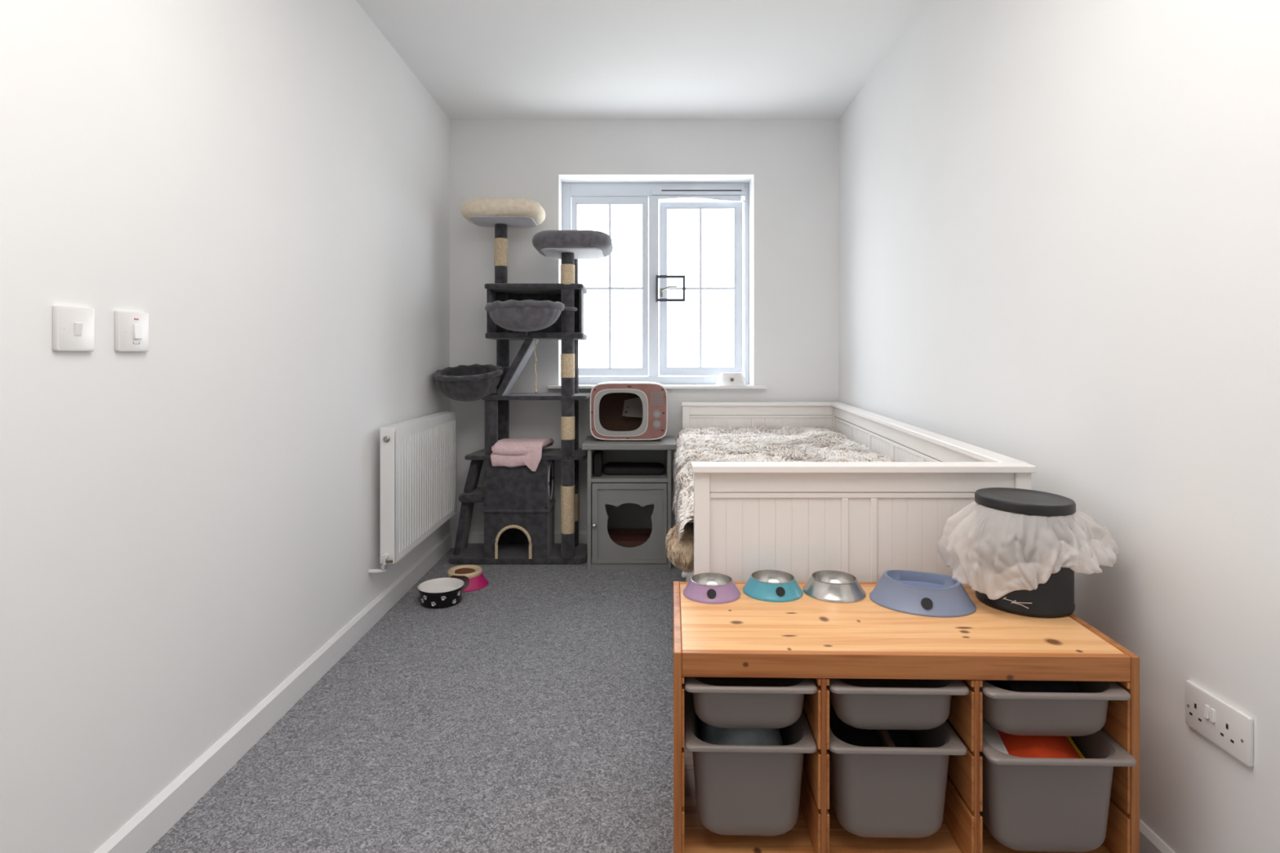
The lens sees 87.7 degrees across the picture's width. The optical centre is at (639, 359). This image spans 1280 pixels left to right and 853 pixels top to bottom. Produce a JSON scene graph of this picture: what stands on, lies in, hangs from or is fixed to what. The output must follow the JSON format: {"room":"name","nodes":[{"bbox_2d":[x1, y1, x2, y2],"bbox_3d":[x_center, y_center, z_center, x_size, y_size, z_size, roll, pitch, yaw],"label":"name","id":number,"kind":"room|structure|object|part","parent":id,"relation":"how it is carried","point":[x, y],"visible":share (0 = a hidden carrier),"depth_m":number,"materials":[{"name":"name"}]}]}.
{"room":"bedroom","nodes":[
{"label":"bedroom","id":0,"kind":"room"},
{"bbox_2d":[0,0,449,852],"bbox_3d":[-1.217,-0.157,1.382,0.200,2.513,5.764,0,0,0],"label":"wall","id":1,"kind":"structure","parent":0,"point":[186,522],"depth_m":1.65,"materials":[{"name":"paint"}]},
{"bbox_2d":[52,304,94,351],"bbox_3d":[-1.110,-0.061,1.311,0.014,0.088,0.090,0,0,0],"label":"light switch","id":2,"kind":"object","parent":1,"relation":"attached to","point":[73,326],"visible":1,"depth_m":1.30,"materials":[{"name":"white plastic"}]},
{"bbox_2d":[114,310,149,351],"bbox_3d":[-1.109,-0.062,1.461,0.016,0.088,0.090,0,0,0],"label":"switch plate","id":3,"kind":"object","parent":1,"relation":"attached to","point":[131,329],"visible":1,"depth_m":1.45,"materials":[{"name":"white plastic"}]},
{"bbox_2d":[93,531,451,852],"bbox_3d":[-1.109,1.054,1.307,0.015,0.092,5.214,0,0,0],"label":"baseboard","id":4,"kind":"structure","parent":1,"relation":"attached to","point":[149,824],"depth_m":1.88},
{"bbox_2d":[368,410,456,573],"bbox_3d":[-1.068,0.582,3.222,0.098,0.598,0.965,0,0,0],"label":"radiator","id":5,"kind":"object","parent":1,"relation":"attached to","point":[418,455],"visible":1,"depth_m":3.04,"materials":[{"name":"metal"}]},
{"bbox_3d":[-1.052,0.568,2.779,0.061,0.565,0.006,0,0,0],"label":"panel","id":6,"kind":"part","parent":5,"relation":"part of","materials":[{"name":"metal"}]},
{"bbox_2d":[380,410,456,431],"bbox_3d":[-1.051,0.292,3.240,0.064,0.018,0.920,0,0,0],"label":"grille","id":7,"kind":"object","parent":5,"relation":"attached to","point":[411,425],"depth_m":3.14,"materials":[{"name":"metal"}]},
{"bbox_3d":[-1.026,0.574,3.240,0.012,0.553,0.920,0,0,0],"label":"panel","id":8,"kind":"part","parent":5,"relation":"part of","materials":[{"name":"metal"}]},
{"bbox_2d":[146,547,685,852],"bbox_3d":[0.091,1.150,1.382,2.817,0.100,5.764,0,0,0],"label":"floor","id":9,"kind":"structure","parent":0,"point":[532,712],"depth_m":1.95,"materials":[{"name":"grey carpet"}]},
{"bbox_2d":[417,577,464,608],"bbox_3d":[-0.904,1.061,3.030,0.204,0.078,0.204,0,0,0],"label":"pet bowl","id":10,"kind":"object","parent":9,"relation":"on","point":[439,593],"visible":1,"depth_m":2.99,"materials":[{"name":"black ceramic"}]},
{"bbox_2d":[446,564,488,592],"bbox_3d":[-0.857,1.063,3.262,0.226,0.074,0.226,0,0,0],"label":"pet bowl","id":11,"kind":"object","parent":9,"relation":"on","point":[476,580],"visible":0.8,"depth_m":3.21,"materials":[{"name":"plastic"}]},
{"bbox_2d":[454,568,475,573],"bbox_3d":[-0.861,1.038,3.279,0.106,0.018,0.077,0,0,0],"label":"food","id":12,"kind":"object","parent":11,"relation":"on","point":[462,571],"visible":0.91,"depth_m":3.26,"materials":[{"name":"brown food"}]},
{"bbox_3d":[-0.857,1.038,3.262,0.164,0.024,0.164,0,0,0],"label":"dish","id":13,"kind":"part","parent":11,"relation":"part of","materials":[{"name":"beige plastic"}]},
{"bbox_2d":[432,197,613,564],"bbox_3d":[-0.630,0.115,3.603,0.961,1.970,0.599,0,0,0],"label":"cat tree","id":14,"kind":"object","parent":9,"relation":"on","point":[518,511],"visible":1,"depth_m":3.58,"materials":[{"name":"fabric"}]},
{"bbox_2d":[432,364,510,401],"bbox_3d":[-0.921,0.123,3.642,0.380,0.200,0.455,0,0,0],"label":"basket","id":15,"kind":"object","parent":14,"relation":"on","point":[463,383],"depth_m":3.53,"materials":[{"name":"grey fabric"}]},
{"bbox_3d":[-0.808,0.365,3.620,0.071,0.298,0.071,0,0,0],"label":"post","id":16,"kind":"part","parent":14,"relation":"part of","materials":[{"name":"grey fabric"}]},
{"bbox_3d":[-0.790,-0.605,3.790,0.071,0.390,0.071,0,0,0],"label":"post","id":17,"kind":"part","parent":14,"relation":"part of","materials":[{"name":"beige wicker"}]},
{"bbox_3d":[-0.790,-0.264,3.800,0.071,0.236,0.071,0,0,0],"label":"post","id":18,"kind":"part","parent":14,"relation":"part of","materials":[{"name":"grey fabric"}]},
{"bbox_3d":[-0.785,0.038,3.815,0.071,0.307,0.071,0,0,0],"label":"post","id":19,"kind":"part","parent":14,"relation":"part of","materials":[{"name":"grey fabric"}]},
{"bbox_3d":[-0.785,0.365,3.815,0.071,0.298,0.071,0,0,0],"label":"post","id":20,"kind":"part","parent":14,"relation":"part of","materials":[{"name":"grey fabric"}]},
{"bbox_3d":[-0.664,1.083,3.728,0.742,0.034,0.305,0,0,0],"label":"board","id":21,"kind":"part","parent":14,"relation":"part of","materials":[{"name":"grey fabric"}]},
{"bbox_2d":[490,437,554,471],"bbox_3d":[-0.640,0.514,3.654,0.312,0.162,0.221,0,0,0],"label":"folded blanket","id":22,"kind":"object","parent":14,"relation":"on","point":[506,452],"visible":1,"depth_m":3.55,"materials":[{"name":"pink fabric"}]},
{"bbox_2d":[464,448,587,460],"bbox_3d":[-0.617,0.526,3.728,0.653,0.024,0.305,0,0,0],"label":"shelf","id":23,"kind":"object","parent":14,"relation":"attached to","point":[548,454],"depth_m":3.58,"materials":[{"name":"grey fabric"}]},
{"bbox_2d":[484,299,577,331],"bbox_3d":[-0.568,-0.224,3.478,0.464,0.154,0.351,0,0,0],"label":"basket","id":24,"kind":"object","parent":14,"relation":"on","point":[526,315],"depth_m":3.37,"materials":[{"name":"grey fabric"}]},
{"bbox_2d":[481,392,590,399],"bbox_3d":[-0.569,0.204,3.725,0.568,0.024,0.310,0,0,0],"label":"shelf","id":25,"kind":"object","parent":14,"relation":"attached to","point":[495,396],"depth_m":3.57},
{"bbox_3d":[-0.390,-0.494,3.599,0.071,0.188,0.071,0,0,0],"label":"post","id":26,"kind":"part","parent":14,"relation":"part of","materials":[{"name":"beige wicker"}]},
{"bbox_3d":[-0.390,-0.264,3.600,0.071,0.236,0.071,0,0,0],"label":"post","id":27,"kind":"part","parent":14,"relation":"part of","materials":[{"name":"grey fabric"}]},
{"bbox_3d":[-0.390,0.038,3.600,0.071,0.307,0.071,0,0,0],"label":"post","id":28,"kind":"part","parent":14,"relation":"part of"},
{"bbox_3d":[-0.390,0.365,3.600,0.071,0.298,0.071,0,0,0],"label":"post","id":29,"kind":"part","parent":14,"relation":"part of","materials":[{"name":"beige wicker"}]},
{"bbox_3d":[-0.390,0.802,3.600,0.071,0.528,0.071,0,0,0],"label":"post","id":30,"kind":"part","parent":14,"relation":"part of","materials":[{"name":"beige wicker"}]},
{"bbox_3d":[-0.388,-0.495,3.830,0.066,0.170,0.066,0,0,0],"label":"post","id":31,"kind":"part","parent":14,"relation":"part of","materials":[{"name":"grey fabric"}]},
{"bbox_3d":[-0.388,0.038,3.830,0.071,0.307,0.071,0,0,0],"label":"post","id":32,"kind":"part","parent":14,"relation":"part of","materials":[{"name":"grey fabric"}]},
{"bbox_3d":[-0.388,0.365,3.830,0.071,0.298,0.071,0,0,0],"label":"post","id":33,"kind":"part","parent":14,"relation":"part of","materials":[{"name":"grey fabric"}]},
{"bbox_3d":[-0.388,0.802,3.830,0.071,0.528,0.071,0,0,0],"label":"post","id":34,"kind":"part","parent":14,"relation":"part of","materials":[{"name":"grey fabric"}]},
{"bbox_2d":[582,435,676,568],"bbox_3d":[-0.052,0.770,3.671,0.505,0.659,0.398,0,0,0],"label":"base cabinet","id":35,"kind":"object","parent":9,"relation":"on","point":[614,501],"visible":0.94,"depth_m":3.51,"materials":[{"name":"grey paint"}]},
{"bbox_2d":[593,449,602,476],"bbox_3d":[-0.227,0.562,3.630,0.042,0.124,0.140,0,0,0],"label":"case","id":36,"kind":"object","parent":35,"relation":"on","point":[597,455],"visible":1,"depth_m":3.56,"materials":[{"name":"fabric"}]},
{"bbox_2d":[590,382,667,440],"bbox_3d":[-0.061,0.283,3.727,0.417,0.316,0.267,0,0,0],"label":"house","id":37,"kind":"structure","parent":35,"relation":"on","point":[620,411],"depth_m":3.60,"materials":[{"name":"pink plastic"}]},
{"bbox_3d":[0.092,0.208,3.600,0.069,0.079,0.002,0,0,0],"label":"speaker panel","id":38,"kind":"part","parent":37,"relation":"part of","materials":[{"name":"pink plastic"}]},
{"bbox_3d":[-0.055,0.859,3.506,0.392,0.419,0.020,0,0,0],"label":"door","id":39,"kind":"part","parent":35,"relation":"part of","materials":[{"name":"grey paint"}]},
{"bbox_2d":[607,528,652,547],"bbox_3d":[-0.055,1.011,3.690,0.350,0.082,0.260,0,0,0],"label":"tray","id":40,"kind":"object","parent":35,"relation":"in","point":[637,531],"visible":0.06,"depth_m":3.81,"materials":[{"name":"brown plastic"}]},
{"bbox_2d":[608,533,650,541],"bbox_3d":[-0.055,0.995,3.690,0.332,0.011,0.242,0,0,0],"label":"litter","id":41,"kind":"object","parent":40,"relation":"in","point":[623,536],"visible":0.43,"depth_m":3.74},
{"bbox_3d":[-0.050,0.864,3.510,0.346,0.372,0.008,0,0,0],"label":"door panel","id":42,"kind":"part","parent":35,"relation":"part of","materials":[{"name":"grey paint"}]},
{"bbox_2d":[603,462,664,475],"bbox_3d":[-0.033,0.604,3.715,0.335,0.039,0.230,0,0,0],"label":"folded cloth","id":43,"kind":"object","parent":35,"relation":"on","point":[611,468],"visible":1,"depth_m":3.61,"materials":[{"name":"black fabric"}]},
{"bbox_2d":[680,401,1035,582],"bbox_3d":[0.640,0.672,2.783,0.932,0.856,2.233,0,0,3],"label":"daybed","id":44,"kind":"object","parent":9,"relation":"on","point":[869,519],"visible":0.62,"depth_m":1.72,"materials":[{"name":"white paint"}]},
{"bbox_3d":[0.186,0.897,2.785,0.025,0.026,0.026,0,0,0],"label":"knob","id":45,"kind":"part","parent":44,"relation":"part of","materials":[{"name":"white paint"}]},
{"bbox_3d":[0.265,0.682,3.845,0.044,0.836,0.045,0,0,0],"label":"post","id":46,"kind":"part","parent":44,"relation":"part of","materials":[{"name":"white paint"}]},
{"bbox_3d":[0.207,0.896,2.785,0.019,0.274,0.685,0,0,3],"label":"drawer","id":47,"kind":"part","parent":44,"relation":"part of","materials":[{"name":"white paint"}]},
{"bbox_3d":[0.160,0.694,1.724,0.042,0.813,0.045,0,0,0],"label":"post","id":48,"kind":"part","parent":44,"relation":"part of","materials":[{"name":"white paint"}]},
{"bbox_3d":[0.697,0.254,3.844,0.921,0.020,0.065,0,0,0],"label":"rail","id":49,"kind":"part","parent":44,"relation":"part of","materials":[{"name":"white paint"}]},
{"bbox_3d":[0.697,0.327,3.842,0.821,0.015,0.018,0,0,0],"label":"panel rail","id":50,"kind":"part","parent":44,"relation":"part of","materials":[{"name":"white paint"}]},
{"bbox_3d":[1.128,0.682,3.845,0.045,0.836,0.045,0,0,0],"label":"post","id":51,"kind":"part","parent":44,"relation":"part of","materials":[{"name":"white paint"}]},
{"bbox_3d":[0.571,0.349,1.721,0.783,0.014,0.018,0,0,0],"label":"panel rail","id":52,"kind":"part","parent":44,"relation":"part of","materials":[{"name":"white paint"}]},
{"bbox_3d":[0.571,0.278,1.722,0.878,0.020,0.065,0,0,0],"label":"rail","id":53,"kind":"part","parent":44,"relation":"part of","materials":[{"name":"white paint"}]},
{"bbox_3d":[1.055,0.346,2.785,0.017,0.036,2.082,0,0,4],"label":"panel rail","id":54,"kind":"part","parent":44,"relation":"part of","materials":[{"name":"white paint"}]},
{"bbox_3d":[1.056,0.266,2.785,0.205,0.043,2.096,0,0,0],"label":"rail","id":55,"kind":"part","parent":44,"relation":"part of","materials":[{"name":"white paint"}]},
{"bbox_3d":[0.982,0.694,1.724,0.043,0.813,0.045,0,0,0],"label":"post","id":56,"kind":"part","parent":44,"relation":"part of","materials":[{"name":"white paint"}]},
{"bbox_3d":[0.630,0.553,2.785,0.948,0.253,2.066,0,0,0],"label":"mattress","id":57,"kind":"object","parent":44,"relation":"on","visible":0},
{"bbox_2d":[671,423,893,546],"bbox_3d":[0.599,0.544,2.790,0.996,0.350,2.114,0,0,0],"label":"fur throw","id":58,"kind":"object","parent":57,"relation":"on","point":[765,443],"visible":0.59,"depth_m":2.94,"materials":[{"name":"white fur"}]},
{"bbox_2d":[665,522,693,573],"bbox_3d":[0.134,0.525,1.888,0.131,0.130,0.243,0,0,0],"label":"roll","id":59,"kind":"object","parent":58,"relation":"hanging from","point":[682,557],"visible":0.59,"depth_m":1.81,"materials":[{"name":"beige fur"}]},
{"bbox_2d":[673,581,1139,852],"bbox_3d":[0.518,0.830,1.471,0.906,0.540,0.431,0,0,0],"label":"storage bench","id":60,"kind":"object","parent":9,"relation":"on","point":[806,637],"visible":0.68,"depth_m":1.30,"materials":[{"name":"brown wood"}]},
{"bbox_3d":[0.082,0.830,1.481,0.016,0.540,0.412,0,0,3],"label":"panel","id":61,"kind":"part","parent":60,"relation":"part of","materials":[{"name":"brown wood"}]},
{"bbox_2d":[683,573,740,604],"bbox_3d":[0.172,0.544,1.600,0.137,0.035,0.137,0,0,0],"label":"pet bowl","id":62,"kind":"object","parent":60,"relation":"on","point":[703,588],"visible":1,"depth_m":1.56,"materials":[{"name":"purple plastic"}]},
{"bbox_2d":[684,683,817,835],"bbox_3d":[0.221,0.840,1.443,0.271,0.205,0.358,0,0,0],"label":"storage box","id":63,"kind":"object","parent":60,"relation":"on","point":[741,790],"visible":0.66,"depth_m":1.30,"materials":[{"name":"grey plastic"}]},
{"bbox_2d":[699,720,783,746],"bbox_3d":[0.221,0.798,1.444,0.186,0.104,0.249,0,0,0],"label":"folded cloth","id":64,"kind":"object","parent":63,"relation":"in","point":[709,734],"visible":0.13,"depth_m":1.37,"materials":[{"name":"grey fabric"}]},
{"bbox_2d":[684,676,817,728],"bbox_3d":[0.221,0.675,1.441,0.271,0.102,0.358,0,0,0],"label":"storage box","id":65,"kind":"object","parent":60,"relation":"on","point":[732,703],"visible":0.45,"depth_m":1.29,"materials":[{"name":"grey plastic"}]},
{"bbox_2d":[742,569,803,602],"bbox_3d":[0.321,0.543,1.614,0.143,0.037,0.143,0,0,0],"label":"pet bowl","id":66,"kind":"object","parent":60,"relation":"on","point":[766,585],"visible":1,"depth_m":1.57,"materials":[{"name":"teal plastic"}]},
{"bbox_3d":[0.527,0.585,1.675,0.854,0.049,0.015,0,0,0],"label":"rail","id":67,"kind":"part","parent":60,"relation":"part of","materials":[{"name":"brown wood"}]},
{"bbox_2d":[803,570,866,603],"bbox_3d":[0.469,0.543,1.610,0.146,0.037,0.146,0,0,0],"label":"pet bowl","id":68,"kind":"object","parent":60,"relation":"on","point":[830,586],"visible":1,"depth_m":1.57,"materials":[{"name":"metal"}]},
{"bbox_2d":[826,700,966,838],"bbox_3d":[0.503,0.840,1.438,0.280,0.205,0.362,0,0,0],"label":"storage box","id":69,"kind":"object","parent":60,"relation":"on","point":[875,792],"visible":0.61,"depth_m":1.29,"materials":[{"name":"grey plastic"}]},
{"bbox_2d":[829,711,919,747],"bbox_3d":[0.506,0.809,1.439,0.201,0.083,0.252,0,0,0],"label":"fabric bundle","id":70,"kind":"object","parent":69,"relation":"in","point":[846,733],"visible":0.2,"depth_m":1.40,"materials":[{"name":"fabric"}]},
{"bbox_2d":[875,729,895,746],"bbox_3d":[0.505,0.774,1.415,0.015,0.016,0.220,0,0,3],"label":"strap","id":71,"kind":"object","parent":70,"relation":"on","point":[884,735],"visible":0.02,"depth_m":1.35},
{"bbox_2d":[826,678,968,730],"bbox_3d":[0.505,0.675,1.438,0.284,0.102,0.362,0,0,0],"label":"storage box","id":72,"kind":"object","parent":60,"relation":"in","point":[917,704],"visible":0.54,"depth_m":1.29,"materials":[{"name":"grey plastic"}]},
{"bbox_3d":[0.503,0.584,1.274,0.846,0.047,0.015,0,0,1],"label":"rail","id":73,"kind":"part","parent":60,"relation":"part of","materials":[{"name":"brown wood"}]},
{"bbox_2d":[869,569,976,617],"bbox_3d":[0.652,0.531,1.545,0.228,0.059,0.182,0,0,17],"label":"pet bowl","id":74,"kind":"object","parent":60,"relation":"on","point":[922,593],"visible":0.99,"depth_m":1.49,"materials":[{"name":"blue plastic"}]},
{"bbox_2d":[937,487,1119,617],"bbox_3d":[0.892,0.437,1.544,0.378,0.248,0.324,0,0,0],"label":"waste bin","id":75,"kind":"object","parent":60,"relation":"on","point":[1020,551],"visible":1,"depth_m":1.45,"materials":[{"name":"black plastic"}]},
{"bbox_2d":[1003,597,1031,608],"bbox_3d":[0.830,0.535,1.468,0.057,0.017,0.006,0,0,37],"label":"print","id":76,"kind":"object","parent":75,"relation":"attached to","point":[1008,602],"depth_m":1.47},
{"bbox_3d":[0.889,0.327,1.545,0.203,0.028,0.203,0,0,0],"label":"lid","id":77,"kind":"part","parent":75,"relation":"part of","materials":[{"name":"black plastic"}]},
{"bbox_2d":[979,680,1130,736],"bbox_3d":[0.797,0.676,1.421,0.291,0.104,0.366,0,0,0],"label":"storage box","id":78,"kind":"object","parent":60,"relation":"on","point":[1084,713],"visible":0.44,"depth_m":1.27,"materials":[{"name":"grey plastic"}]},
{"bbox_2d":[989,680,1079,693],"bbox_3d":[0.803,0.659,1.395,0.150,0.042,0.173,0,0,0],"label":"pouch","id":79,"kind":"object","parent":78,"relation":"in","point":[1062,686],"visible":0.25,"depth_m":1.31,"materials":[{"name":"fabric"}]},
{"bbox_2d":[979,728,1136,852],"bbox_3d":[0.795,0.841,1.405,0.292,0.207,0.366,0,0,0],"label":"storage box","id":80,"kind":"object","parent":60,"relation":"on","point":[1030,804],"visible":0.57,"depth_m":1.25,"materials":[{"name":"grey plastic"}]},
{"bbox_2d":[982,717,1008,754],"bbox_3d":[0.705,0.755,1.378,0.044,0.038,0.209,0,0,4],"label":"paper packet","id":81,"kind":"object","parent":80,"relation":"in","point":[991,735],"visible":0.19,"depth_m":1.32,"materials":[{"name":"white paper"}]},
{"bbox_2d":[996,729,1084,758],"bbox_3d":[0.793,0.772,1.389,0.201,0.084,0.266,0,0,0],"label":"cloth","id":82,"kind":"object","parent":80,"relation":"in","point":[1021,746],"visible":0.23,"depth_m":1.31,"materials":[{"name":"orange fabric"}]},
{"bbox_3d":[0.948,0.830,1.468,0.016,0.540,0.426,0,0,4],"label":"panel","id":83,"kind":"part","parent":60,"relation":"part of","materials":[{"name":"brown wood"}]},
{"bbox_2d":[355,0,927,119],"bbox_3d":[0.091,-1.463,1.382,2.817,0.100,5.764,0,0,0],"label":"ceiling","id":84,"kind":"structure","parent":0,"point":[476,59],"depth_m":3.08,"materials":[{"name":"paint"}]},
{"bbox_2d":[449,119,839,533],"bbox_3d":[0.042,-0.157,4.089,2.317,2.513,0.350,0,0,0],"label":"wall","id":85,"kind":"structure","parent":0,"point":[790,167],"depth_m":3.91,"materials":[{"name":"paint"}]},
{"bbox_2d":[451,531,587,547],"bbox_3d":[0.025,1.054,3.906,2.254,0.092,0.015,0,0,0],"label":"baseboard","id":86,"kind":"structure","parent":85,"relation":"attached to","point":[474,537],"depth_m":3.90,"materials":[{"name":"wood"}]},
{"bbox_2d":[562,182,748,384],"bbox_3d":[0.096,-0.469,4.111,1.146,1.238,0.123,0,0,0],"label":"window","id":87,"kind":"structure","parent":85,"relation":"in","point":[647,195],"depth_m":4.09,"materials":[{"name":"white plastic"}]},
{"bbox_3d":[-0.185,-0.452,4.122,0.472,1.100,0.054,0,0,0],"label":"sash","id":88,"kind":"part","parent":87,"relation":"part of","materials":[{"name":"glass"}]},
{"bbox_3d":[0.174,-0.419,4.079,0.104,0.065,0.060,0,0,0],"label":"handle","id":89,"kind":"part","parent":87,"relation":"part of","materials":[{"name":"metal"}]},
{"bbox_2d":[655,275,685,302],"bbox_3d":[0.186,-0.434,4.066,0.178,0.160,0.043,0,0,0],"label":"guard","id":90,"kind":"object","parent":87,"relation":"attached to","point":[683,277],"visible":1,"depth_m":4.04,"materials":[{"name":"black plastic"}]},
{"bbox_2d":[652,187,746,195],"bbox_3d":[0.362,-1.031,4.083,0.577,0.039,0.016,0,0,0],"label":"vent","id":91,"kind":"object","parent":87,"relation":"attached to","point":[655,191],"depth_m":4.08,"materials":[{"name":"white plastic"}]},
{"bbox_3d":[0.377,-0.441,4.141,0.513,1.073,0.040,0,0,3],"label":"sash","id":92,"kind":"part","parent":87,"relation":"part of","materials":[{"name":"glass"}]},
{"bbox_2d":[546,384,766,388],"bbox_3d":[0.099,0.159,3.986,1.272,0.018,0.255,0,0,0],"label":"trim","id":93,"kind":"structure","parent":85,"relation":"attached to","point":[580,386],"depth_m":3.86,"materials":[{"name":"white paint"}]},
{"bbox_2d":[715,373,746,386],"bbox_3d":[0.540,0.114,3.955,0.188,0.073,0.188,0,0,0],"label":"pet bowl","id":94,"kind":"object","parent":93,"relation":"on","point":[724,379],"visible":0.99,"depth_m":3.89,"materials":[{"name":"white ceramic"}]},
{"bbox_2d":[839,0,1279,852],"bbox_3d":[1.260,-0.157,1.482,0.481,2.513,5.564,0,0,0],"label":"wall","id":95,"kind":"structure","parent":0,"point":[1060,220],"depth_m":1.54,"materials":[{"name":"paint"}]},
{"bbox_2d":[1139,818,1175,852],"bbox_3d":[1.086,1.054,1.307,0.015,0.092,5.216,0,0,2],"label":"baseboard","id":96,"kind":"structure","parent":95,"relation":"attached to","point":[1149,842],"depth_m":1.42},
{"bbox_2d":[1185,680,1253,767],"bbox_3d":[1.084,0.680,1.255,0.014,0.088,0.145,0,0,2],"label":"double socket","id":97,"kind":"object","parent":95,"relation":"attached to","point":[1223,724],"visible":1,"depth_m":1.24,"materials":[{"name":"white plastic"}]}
]}

